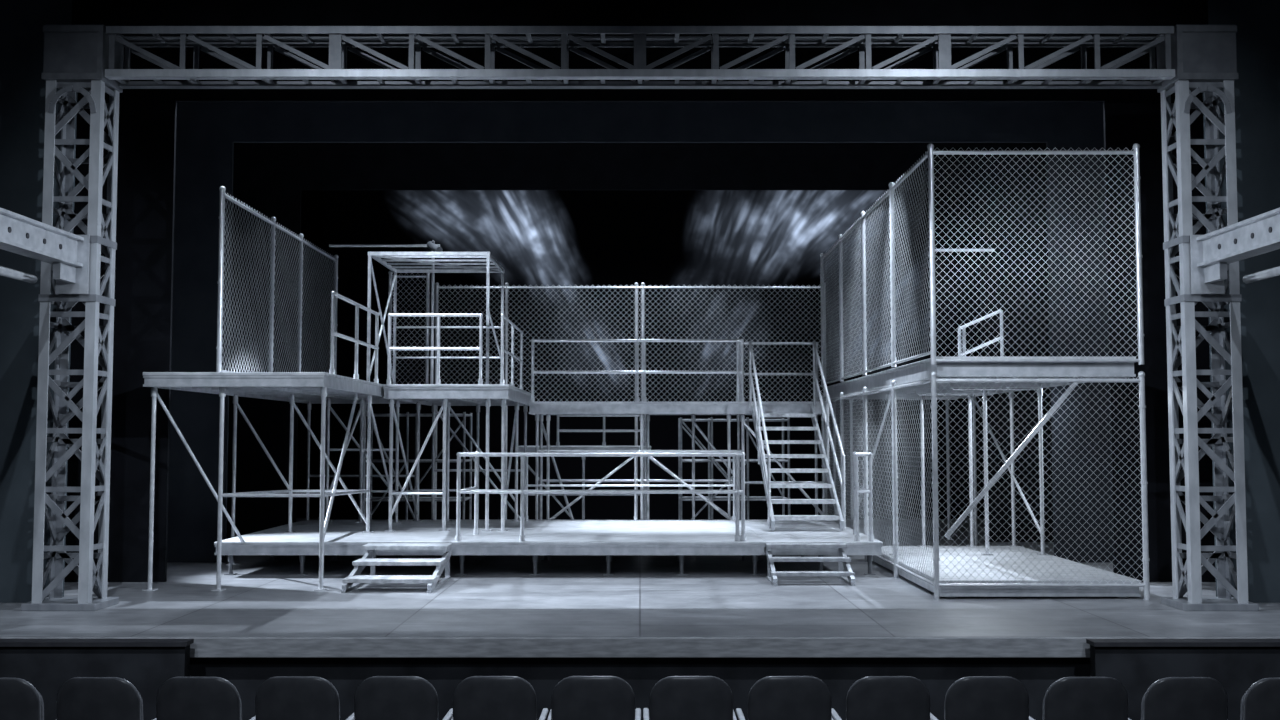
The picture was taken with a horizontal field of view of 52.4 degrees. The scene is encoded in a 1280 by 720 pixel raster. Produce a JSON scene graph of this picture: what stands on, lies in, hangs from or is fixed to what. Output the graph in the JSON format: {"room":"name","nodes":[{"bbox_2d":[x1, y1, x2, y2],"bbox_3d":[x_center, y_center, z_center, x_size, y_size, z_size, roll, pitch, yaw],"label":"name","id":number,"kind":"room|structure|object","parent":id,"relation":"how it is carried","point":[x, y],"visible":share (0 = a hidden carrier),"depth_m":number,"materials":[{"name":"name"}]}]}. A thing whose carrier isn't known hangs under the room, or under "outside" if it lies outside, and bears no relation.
{"room":"theater auditorium","nodes":[
{"label":"theater auditorium","id":0,"kind":"room"},
{"bbox_2d":[0,518,1279,636],"bbox_3d":[0.000,3.267,21.744,19.200,0.120,18.600,0,-3,0],"label":"floor","id":1,"kind":"structure","parent":0,"point":[645,596],"depth_m":14.94,"materials":[{"name":"grey wood"}]},
{"bbox_2d":[21,25,123,610],"bbox_3d":[-6.390,-0.496,14.791,0.820,6.560,0.670,0,-3,0],"label":"truss tower","id":2,"kind":"object","parent":1,"relation":"on","point":[75,57],"visible":0.94,"depth_m":14.64,"materials":[{"name":"metal"}]},
{"bbox_2d":[0,207,89,293],"bbox_3d":[-6.470,-1.221,11.894,0.660,0.660,5.200,0,-3,0],"label":"beam","id":3,"kind":"structure","parent":2,"relation":"attached to","point":[68,252],"depth_m":13.92,"materials":[{"name":"grey metal"}]},
{"bbox_2d":[105,26,1174,88],"bbox_3d":[0.000,-3.472,14.944,12.080,0.580,0.520,0,-3,0],"label":"beam","id":4,"kind":"structure","parent":2,"relation":"attached to","point":[337,42],"depth_m":14.75,"materials":[{"name":"metal"}]},
{"bbox_2d":[142,372,419,590],"bbox_3d":[-5.070,1.752,20.206,2.300,2.720,8.090,0,-3,0],"label":"stage platform","id":5,"kind":"object","parent":1,"relation":"on","point":[325,389],"visible":0.88,"depth_m":17.86,"materials":[{"name":"grey metal"}]},
{"bbox_2d":[216,186,337,374],"bbox_3d":[-5.480,-0.855,20.187,0.084,2.482,6.484,0,-3,0],"label":"fence","id":6,"kind":"object","parent":5,"relation":"on","point":[220,282],"visible":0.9,"depth_m":19.34,"materials":[{"name":"metal"}]},
{"bbox_2d":[329,291,379,382],"bbox_3d":[-4.020,-0.268,18.445,0.071,1.101,2.967,0,-3,0],"label":"pipe railing","id":7,"kind":"object","parent":5,"relation":"on","point":[334,294],"visible":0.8,"depth_m":18.41,"materials":[{"name":"grey metal"}]},
{"bbox_2d":[388,271,429,383],"bbox_3d":[-4.310,-0.523,24.225,0.784,2.302,0.084,0,-3,0],"label":"fence","id":8,"kind":"object","parent":5,"relation":"on","point":[427,276],"visible":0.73,"depth_m":24.23,"materials":[{"name":"metal"}]},
{"bbox_2d":[214,520,484,574],"bbox_3d":[-4.210,2.869,20.114,3.220,0.480,4.740,0,-3,0],"label":"stage platform","id":9,"kind":"object","parent":1,"relation":"on","point":[342,537],"visible":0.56,"depth_m":18.39,"materials":[{"name":"paint"}]},
{"bbox_2d":[341,543,451,592],"bbox_3d":[-3.115,2.681,16.820,1.130,0.489,1.741,0,-3,0],"label":"step","id":10,"kind":"structure","parent":1,"relation":"on","point":[369,558],"depth_m":16.65,"materials":[{"name":"metal"}]},
{"bbox_2d":[359,412,471,519],"bbox_3d":[-4.400,2.236,25.612,2.046,2.400,1.048,0,-3,0],"label":"scaffold tower","id":11,"kind":"object","parent":1,"relation":"on","point":[409,498],"visible":0.63,"depth_m":25.16,"materials":[{"name":"grey metal"}]},
{"bbox_2d":[383,384,530,530],"bbox_3d":[-2.970,1.861,22.028,1.940,2.720,4.440,0,-3,0],"label":"stage platform","id":12,"kind":"object","parent":1,"relation":"on","point":[445,396],"visible":0.88,"depth_m":19.95,"materials":[{"name":"grey metal"}]},
{"bbox_2d":[329,240,442,383],"bbox_3d":[-4.426,-0.793,22.508,2.028,2.637,0.416,0,-3,0],"label":"boom","id":13,"kind":"object","parent":12,"relation":"on","point":[431,245],"visible":0.77,"depth_m":22.69,"materials":[{"name":"paint"}]},
{"bbox_2d":[386,313,482,383],"bbox_3d":[-3.155,-0.173,20.016,1.481,1.101,0.075,0,-3,0],"label":"pipe railing","id":14,"kind":"object","parent":12,"relation":"on","point":[438,348],"visible":1,"depth_m":20.00,"materials":[{"name":"grey metal"}]},
{"bbox_2d":[367,252,503,383],"bbox_3d":[-3.280,-0.587,21.213,1.900,2.070,2.165,0,-3,0],"label":"scaffold","id":15,"kind":"object","parent":12,"relation":"on","point":[391,256],"visible":0.8,"depth_m":21.15,"materials":[{"name":"grey metal"}]},
{"bbox_2d":[500,313,522,389],"bbox_3d":[-2.120,-0.076,21.643,0.071,1.101,3.275,0,-3,0],"label":"pipe railing","id":16,"kind":"object","parent":12,"relation":"on","point":[502,380],"visible":0.86,"depth_m":21.61,"materials":[{"name":"grey metal"}]},
{"bbox_2d":[518,446,650,519],"bbox_3d":[-1.100,2.578,25.792,2.640,1.740,1.240,0,-3,0],"label":"stage platform","id":17,"kind":"object","parent":1,"relation":"on","point":[530,449],"visible":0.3,"depth_m":25.25,"materials":[{"name":"grey metal"}]},
{"bbox_2d":[556,415,646,445],"bbox_3d":[-0.750,1.364,25.364,1.771,0.631,0.075,0,-3,0],"label":"pipe railing","id":18,"kind":"object","parent":17,"relation":"on","point":[558,416],"visible":0.77,"depth_m":25.34,"materials":[{"name":"grey metal"}]},
{"bbox_2d":[450,520,765,574],"bbox_3d":[-0.440,2.869,20.114,4.320,0.480,4.740,0,-3,0],"label":"stage platform","id":19,"kind":"object","parent":1,"relation":"on","point":[609,538],"visible":0.96,"depth_m":18.09,"materials":[{"name":"paint"}]},
{"bbox_2d":[455,451,745,541],"bbox_3d":[-0.540,1.922,18.568,4.000,1.225,1.384,0,-3,0],"label":"pipe railing","id":20,"kind":"object","parent":19,"relation":"on","point":[474,490],"visible":1,"depth_m":17.91,"materials":[{"name":"grey metal"}]},
{"bbox_2d":[525,457,734,520],"bbox_3d":[-0.165,2.192,22.409,3.627,1.145,0.060,0,-3,0],"label":"pipe railing","id":21,"kind":"object","parent":19,"relation":"on","point":[634,485],"visible":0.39,"depth_m":22.40,"materials":[{"name":"grey metal"}]},
{"bbox_2d":[434,282,827,519],"bbox_3d":[-0.200,0.945,27.393,8.284,5.192,0.084,0,-3,0],"label":"fence","id":22,"kind":"object","parent":1,"relation":"on","point":[636,287],"visible":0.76,"depth_m":27.49,"materials":[{"name":"metal"}]},
{"bbox_2d":[319,190,960,518],"bbox_3d":[0.000,-0.869,30.627,15.000,9.200,0.040,0,-3,0],"label":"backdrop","id":23,"kind":"structure","parent":1,"relation":"on","point":[538,237],"depth_m":30.63,"materials":[{"name":"black"}]},
{"bbox_2d":[64,47,1215,581],"bbox_3d":[0.000,-1.758,17.466,18.800,9.400,0.060,0,-3,0],"label":"stage curtain","id":24,"kind":"object","parent":1,"relation":"on","point":[142,340],"visible":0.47,"depth_m":17.44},
{"bbox_2d":[167,102,1112,562],"bbox_3d":[0.000,-1.597,20.162,18.800,9.400,0.060,0,-3,0],"label":"curtain","id":25,"kind":"object","parent":1,"relation":"on","point":[207,133],"visible":0.22,"depth_m":20.24,"materials":[{"name":"black fabric"}]},
{"bbox_2d":[226,143,1053,541],"bbox_3d":[0.000,-1.363,24.055,18.800,9.400,0.060,0,-3,0],"label":"curtain","id":26,"kind":"object","parent":1,"relation":"on","point":[269,178],"visible":0.14,"depth_m":24.13,"materials":[{"name":"black fabric"}]},
{"bbox_2d":[528,402,830,519],"bbox_3d":[0.710,2.055,23.845,5.420,2.550,1.290,0,-3,0],"label":"stage platform","id":27,"kind":"object","parent":1,"relation":"on","point":[538,409],"visible":0.73,"depth_m":23.30,"materials":[{"name":"grey metal"}]},
{"bbox_2d":[530,339,744,401],"bbox_3d":[-0.045,0.182,23.391,3.853,1.136,0.087,0,-3,0],"label":"pipe railing","id":28,"kind":"object","parent":27,"relation":"on","point":[637,372],"visible":1,"depth_m":23.37,"materials":[{"name":"grey metal"}]},
{"bbox_2d":[739,342,818,401],"bbox_3d":[2.620,0.236,24.510,1.511,1.161,0.075,0,-3,0],"label":"pipe railing","id":29,"kind":"object","parent":27,"relation":"on","point":[745,343],"visible":0.62,"depth_m":24.51,"materials":[{"name":"grey metal"}]},
{"bbox_2d":[678,417,789,519],"bbox_3d":[1.850,2.298,25.809,2.146,2.300,1.048,0,-3,0],"label":"scaffold tower","id":30,"kind":"object","parent":1,"relation":"on","point":[712,460],"visible":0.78,"depth_m":25.36,"materials":[{"name":"grey metal"}]},
{"bbox_2d":[765,543,854,585],"bbox_3d":[2.240,2.702,17.198,1.080,0.487,0.998,0,-3,0],"label":"step","id":31,"kind":"structure","parent":1,"relation":"on","point":[842,559],"depth_m":17.12,"materials":[{"name":"paint"}]},
{"bbox_2d":[740,520,882,574],"bbox_3d":[2.520,2.869,20.114,1.600,0.480,4.740,0,-3,0],"label":"stage platform","id":32,"kind":"object","parent":1,"relation":"on","point":[785,531],"visible":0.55,"depth_m":18.57,"materials":[{"name":"paint"}]},
{"bbox_2d":[749,341,845,530],"bbox_3d":[2.540,1.122,21.496,1.196,3.141,3.472,0,-3,0],"label":"staircase","id":33,"kind":"structure","parent":32,"relation":"on","point":[757,410],"depth_m":21.06,"materials":[{"name":"metal"}]},
{"bbox_2d":[853,451,873,541],"bbox_3d":[3.085,1.924,18.568,0.261,1.221,1.375,0,-3,0],"label":"pipe railing","id":34,"kind":"object","parent":32,"relation":"on","point":[856,489],"visible":1,"depth_m":17.91,"materials":[{"name":"grey metal"}]},
{"bbox_2d":[822,377,933,585],"bbox_3d":[3.480,1.757,20.052,0.084,2.692,9.242,0,-3,0],"label":"fence","id":35,"kind":"object","parent":1,"relation":"on","point":[895,386],"visible":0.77,"depth_m":18.05,"materials":[{"name":"metal"}]},
{"bbox_2d":[827,357,1135,554],"bbox_3d":[4.725,1.667,20.036,2.390,2.870,9.240,0,-3,0],"label":"stage platform","id":36,"kind":"object","parent":1,"relation":"on","point":[915,371],"visible":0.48,"depth_m":18.71,"materials":[{"name":"grey metal"}]},
{"bbox_2d":[820,151,930,386],"bbox_3d":[3.480,-1.043,20.220,0.084,2.562,9.242,0,-3,0],"label":"fence","id":37,"kind":"object","parent":36,"relation":"on","point":[892,186],"visible":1,"depth_m":19.29,"materials":[{"name":"metal"}]},
{"bbox_2d":[935,249,994,251],"bbox_3d":[3.890,-1.328,15.708,0.780,0.110,0.080,0,-3,0],"label":"strut","id":38,"kind":"object","parent":37,"relation":"attached to","point":[936,250],"visible":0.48,"depth_m":15.69,"materials":[{"name":"grey metal"}]},
{"bbox_2d":[886,394,959,399],"bbox_3d":[4.700,0.612,21.602,1.200,0.097,0.100,0,-3,0],"label":"beam","id":39,"kind":"structure","parent":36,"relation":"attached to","point":[898,396],"depth_m":21.55,"materials":[{"name":"grey metal"}]},
{"bbox_2d":[914,389,995,394],"bbox_3d":[4.700,0.480,19.406,1.200,0.097,0.100,0,-3,0],"label":"beam","id":40,"kind":"structure","parent":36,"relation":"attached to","point":[944,391],"depth_m":19.36,"materials":[{"name":"grey metal"}]},
{"bbox_2d":[958,309,1003,356],"bbox_3d":[4.520,-0.308,17.249,0.602,0.739,0.044,0,-3,0],"label":"pipe railing","id":41,"kind":"object","parent":36,"relation":"on","point":[963,327],"visible":0.73,"depth_m":17.23,"materials":[{"name":"grey metal"}]},
{"bbox_2d":[949,383,1040,389],"bbox_3d":[4.700,0.349,17.210,1.200,0.097,0.100,0,-3,0],"label":"beam","id":42,"kind":"structure","parent":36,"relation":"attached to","point":[987,386],"depth_m":17.16,"materials":[{"name":"grey metal"}]},
{"bbox_2d":[927,143,1143,364],"bbox_3d":[4.725,-1.274,15.534,2.554,2.662,0.084,0,-3,0],"label":"fence","id":43,"kind":"object","parent":36,"relation":"attached to","point":[1136,146],"visible":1,"depth_m":15.52,"materials":[{"name":"metal"}]},
{"bbox_2d":[872,546,1140,597],"bbox_3d":[4.725,2.906,17.808,2.390,0.310,4.940,0,-3,0],"label":"stage platform","id":44,"kind":"object","parent":1,"relation":"on","point":[953,570],"visible":0.7,"depth_m":16.26,"materials":[{"name":"grey metal"}]},
{"bbox_2d":[930,371,1149,599],"bbox_3d":[4.725,1.476,15.369,2.554,2.692,0.084,0,-3,0],"label":"fence","id":45,"kind":"object","parent":1,"relation":"on","point":[934,380],"visible":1,"depth_m":15.36,"materials":[{"name":"metal"}]},
{"bbox_2d":[1156,25,1258,610],"bbox_3d":[6.390,-0.496,14.791,0.820,6.560,0.670,0,-3,0],"label":"truss tower","id":46,"kind":"object","parent":1,"relation":"on","point":[1203,57],"visible":0.95,"depth_m":14.64,"materials":[{"name":"metal"}]},
{"bbox_2d":[1190,207,1279,293],"bbox_3d":[6.470,-1.221,11.894,0.660,0.660,5.200,0,-3,0],"label":"beam","id":47,"kind":"structure","parent":46,"relation":"attached to","point":[1211,252],"depth_m":13.95,"materials":[{"name":"grey metal"}]},
{"bbox_2d":[0,0,1279,602],"bbox_3d":[0.000,-2.132,15.405,19.200,9.900,0.200,0,-3,0],"label":"wall","id":48,"kind":"structure","parent":0,"point":[84,12],"depth_m":15.38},
{"bbox_2d":[189,658,1090,719],"bbox_3d":[0.000,3.317,12.554,19.200,1.080,0.140,0,-3,0],"label":"wall","id":49,"kind":"structure","parent":0,"point":[247,675],"depth_m":12.50,"materials":[{"name":"paint"}]},
{"bbox_2d":[296,190,983,517],"bbox_3d":[0.000,-1.162,31.426,19.200,10.120,0.200,0,-3,0],"label":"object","id":50,"kind":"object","parent":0,"point":[311,200],"depth_m":31.31,"materials":[{"name":"grey metal"}]},
{"bbox_3d":[0.000,3.771,10.273,19.200,0.100,4.360,0,-3,0],"label":"floor","id":51,"kind":"structure","parent":0,"visible":0},
{"bbox_2d":[0,639,193,719],"bbox_3d":[-6.875,3.234,12.178,5.290,1.200,0.220,0,-3,0],"label":"wall","id":52,"kind":"structure","parent":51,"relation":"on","point":[46,664],"depth_m":12.13,"materials":[{"name":"paint"}]},
{"bbox_2d":[1086,639,1279,719],"bbox_3d":[6.875,3.234,12.178,5.290,1.200,0.220,0,-3,0],"label":"wall","id":53,"kind":"structure","parent":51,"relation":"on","point":[1237,664],"depth_m":12.13,"materials":[{"name":"paint"}]},
{"bbox_3d":[0.000,2.534,3.004,19.200,0.100,10.300,0,-3,0],"label":"floor","id":54,"kind":"structure","parent":0,"visible":0},
{"bbox_2d":[0,678,43,719],"bbox_3d":[-3.574,2.266,7.461,0.538,0.970,0.571,0,-3,1],"label":"seat","id":55,"kind":"object","parent":54,"relation":"on","point":[19,699],"visible":0.84,"depth_m":7.21,"materials":[{"name":"grey fabric"}]},
{"bbox_2d":[57,677,155,719],"bbox_3d":[-3.022,2.267,7.476,0.538,0.970,0.571,0,-3,1],"label":"seat","id":56,"kind":"object","parent":54,"relation":"on","point":[78,698],"visible":0.92,"depth_m":7.22,"materials":[{"name":"grey fabric"}]},
{"bbox_2d":[156,677,255,719],"bbox_3d":[-2.470,2.267,7.488,0.538,0.970,0.571,0,-3,1],"label":"seat","id":57,"kind":"object","parent":54,"relation":"on","point":[177,698],"visible":0.9,"depth_m":7.24,"materials":[{"name":"grey fabric"}]},
{"bbox_2d":[255,676,353,719],"bbox_3d":[-1.919,2.268,7.497,0.538,0.970,0.571,0,-3,1],"label":"seat","id":58,"kind":"object","parent":54,"relation":"on","point":[278,697],"visible":0.88,"depth_m":7.25,"materials":[{"name":"grey fabric"}]},
{"bbox_2d":[354,676,452,719],"bbox_3d":[-1.367,2.268,7.505,0.538,0.970,0.571,0,-3,0],"label":"seat","id":59,"kind":"object","parent":54,"relation":"on","point":[376,697],"visible":0.97,"depth_m":7.25,"materials":[{"name":"grey fabric"}]},
{"bbox_2d":[451,676,547,719],"bbox_3d":[-0.815,2.268,7.509,0.538,0.970,0.571,0,-3,0],"label":"seat","id":60,"kind":"object","parent":54,"relation":"on","point":[474,697],"visible":1,"depth_m":7.26,"materials":[{"name":"grey fabric"}]},
{"bbox_2d":[547,676,640,719],"bbox_3d":[-0.264,2.269,7.512,0.538,0.970,0.571,0,-3,0],"label":"seat","id":61,"kind":"object","parent":54,"relation":"on","point":[573,697],"visible":1,"depth_m":7.26,"materials":[{"name":"grey fabric"}]},
{"bbox_2d":[643,676,736,719],"bbox_3d":[0.288,2.269,7.512,0.538,0.970,0.571,0,-3,0],"label":"seat","id":62,"kind":"object","parent":54,"relation":"on","point":[671,697],"visible":1,"depth_m":7.26,"materials":[{"name":"grey fabric"}]},
{"bbox_2d":[736,676,832,719],"bbox_3d":[0.840,2.268,7.509,0.538,0.970,0.571,0,-3,0],"label":"seat","id":63,"kind":"object","parent":54,"relation":"on","point":[770,697],"visible":1,"depth_m":7.26,"materials":[{"name":"grey fabric"}]},
{"bbox_2d":[832,676,929,719],"bbox_3d":[1.391,2.268,7.504,0.538,0.970,0.571,0,-3,0],"label":"seat","id":64,"kind":"object","parent":54,"relation":"on","point":[870,697],"visible":0.96,"depth_m":7.25,"materials":[{"name":"grey fabric"}]},
{"bbox_2d":[930,676,1028,719],"bbox_3d":[1.943,2.268,7.497,0.538,0.970,0.571,0,-3,-1],"label":"seat","id":65,"kind":"object","parent":54,"relation":"on","point":[971,697],"visible":0.91,"depth_m":7.25,"materials":[{"name":"grey fabric"}]},
{"bbox_2d":[1029,677,1127,719],"bbox_3d":[2.495,2.267,7.487,0.538,0.970,0.571,0,-3,-1],"label":"seat","id":66,"kind":"object","parent":54,"relation":"on","point":[1067,698],"visible":0.91,"depth_m":7.24,"materials":[{"name":"grey fabric"}]},
{"bbox_2d":[1128,677,1227,719],"bbox_3d":[3.047,2.267,7.475,0.538,0.970,0.571,0,-3,-1],"label":"seat","id":67,"kind":"object","parent":54,"relation":"on","point":[1168,698],"visible":0.98,"depth_m":7.22,"materials":[{"name":"grey fabric"}]},
{"bbox_2d":[1240,678,1279,719],"bbox_3d":[3.598,2.266,7.460,0.538,0.970,0.571,0,-3,-1],"label":"seat","id":68,"kind":"object","parent":54,"relation":"on","point":[1261,701],"visible":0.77,"depth_m":7.21,"materials":[{"name":"grey fabric"}]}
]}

